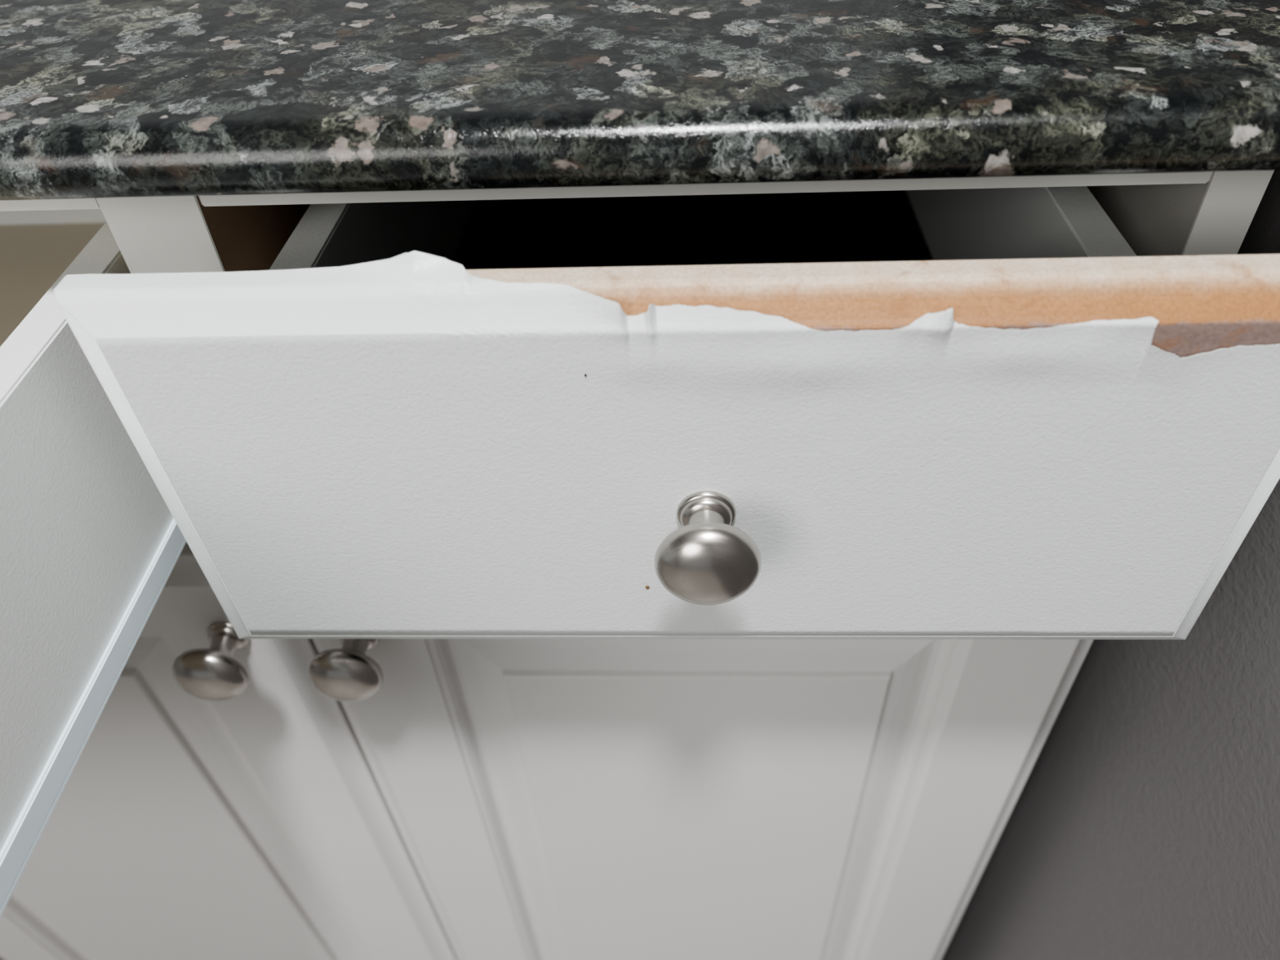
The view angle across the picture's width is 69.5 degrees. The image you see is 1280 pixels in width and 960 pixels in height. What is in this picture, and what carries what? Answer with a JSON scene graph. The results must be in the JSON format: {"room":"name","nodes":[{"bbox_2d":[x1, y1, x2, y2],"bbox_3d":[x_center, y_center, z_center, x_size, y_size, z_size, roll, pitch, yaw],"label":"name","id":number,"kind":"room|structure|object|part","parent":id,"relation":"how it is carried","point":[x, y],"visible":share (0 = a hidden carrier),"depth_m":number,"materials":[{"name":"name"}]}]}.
{"room":"kitchen","nodes":[
{"label":"kitchen","id":0,"kind":"room"},
{"bbox_2d":[940,169,1279,959],"bbox_3d":[0.234,0.309,-0.662,0.100,2.450,3.250,0,43,3],"label":"wall","id":1,"kind":"structure","parent":0,"point":[1144,824],"depth_m":0.41,"materials":[{"name":"grey paint"}]},
{"bbox_3d":[-0.921,1.202,0.283,2.514,0.050,3.350,0,43,3],"label":"floor","id":2,"kind":"structure","parent":0,"visible":0},
{"bbox_2d":[0,169,1279,959],"bbox_3d":[-0.152,0.066,0.772,0.768,0.891,0.662,0,43,3],"label":"base cabinet","id":3,"kind":"object","parent":2,"relation":"on","point":[1204,213],"depth_m":0.33,"materials":[{"name":"white wood"}]},
{"bbox_3d":[-0.362,-0.124,0.347,0.358,0.018,0.079,0,43,3],"label":"rail","id":4,"kind":"part","parent":3,"relation":"part of","materials":[{"name":"white wood"}]},
{"bbox_2d":[0,208,186,917],"bbox_3d":[-0.359,-0.011,0.364,0.378,0.161,0.474,0,43,3],"label":"drawer","id":5,"kind":"object","parent":3,"relation":"in","point":[90,544],"visible":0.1,"depth_m":0.31,"materials":[{"name":"white wood"}]},
{"bbox_3d":[-0.197,0.085,0.428,0.033,0.033,0.032,0,43,3],"label":"cabinet knob","id":6,"kind":"part","parent":3,"relation":"part of","materials":[{"name":"silver metal"}]},
{"bbox_3d":[-0.134,0.084,0.425,0.033,0.033,0.032,0,43,3],"label":"cabinet knob","id":7,"kind":"part","parent":3,"relation":"part of","materials":[{"name":"silver metal"}]},
{"bbox_2d":[0,0,1279,199],"bbox_3d":[-0.495,-0.319,0.537,1.463,0.020,0.680,0,43,3],"label":"countertop","id":8,"kind":"structure","parent":3,"relation":"on","point":[100,99],"depth_m":0.28,"materials":[{"name":"black stone"}]},
{"bbox_3d":[0.028,-0.153,0.475,0.375,0.168,0.475,0,43,3],"label":"kitchen drawer","id":9,"kind":"part","parent":3,"relation":"part of","materials":[{"name":"white wood"}]},
{"bbox_3d":[0.018,-0.127,0.328,0.333,0.018,0.079,0,43,3],"label":"rail","id":10,"kind":"part","parent":3,"relation":"part of","materials":[{"name":"white wood"}]},
{"bbox_3d":[0.021,0.021,0.293,0.033,0.033,0.032,0,43,3],"label":"cabinet knob","id":11,"kind":"part","parent":3,"relation":"part of","materials":[{"name":"silver metal"}]},
{"bbox_3d":[0.216,-0.008,0.758,0.018,0.791,0.559,0,43,3],"label":"panel","id":12,"kind":"part","parent":3,"relation":"part of","materials":[{"name":"white wood"}]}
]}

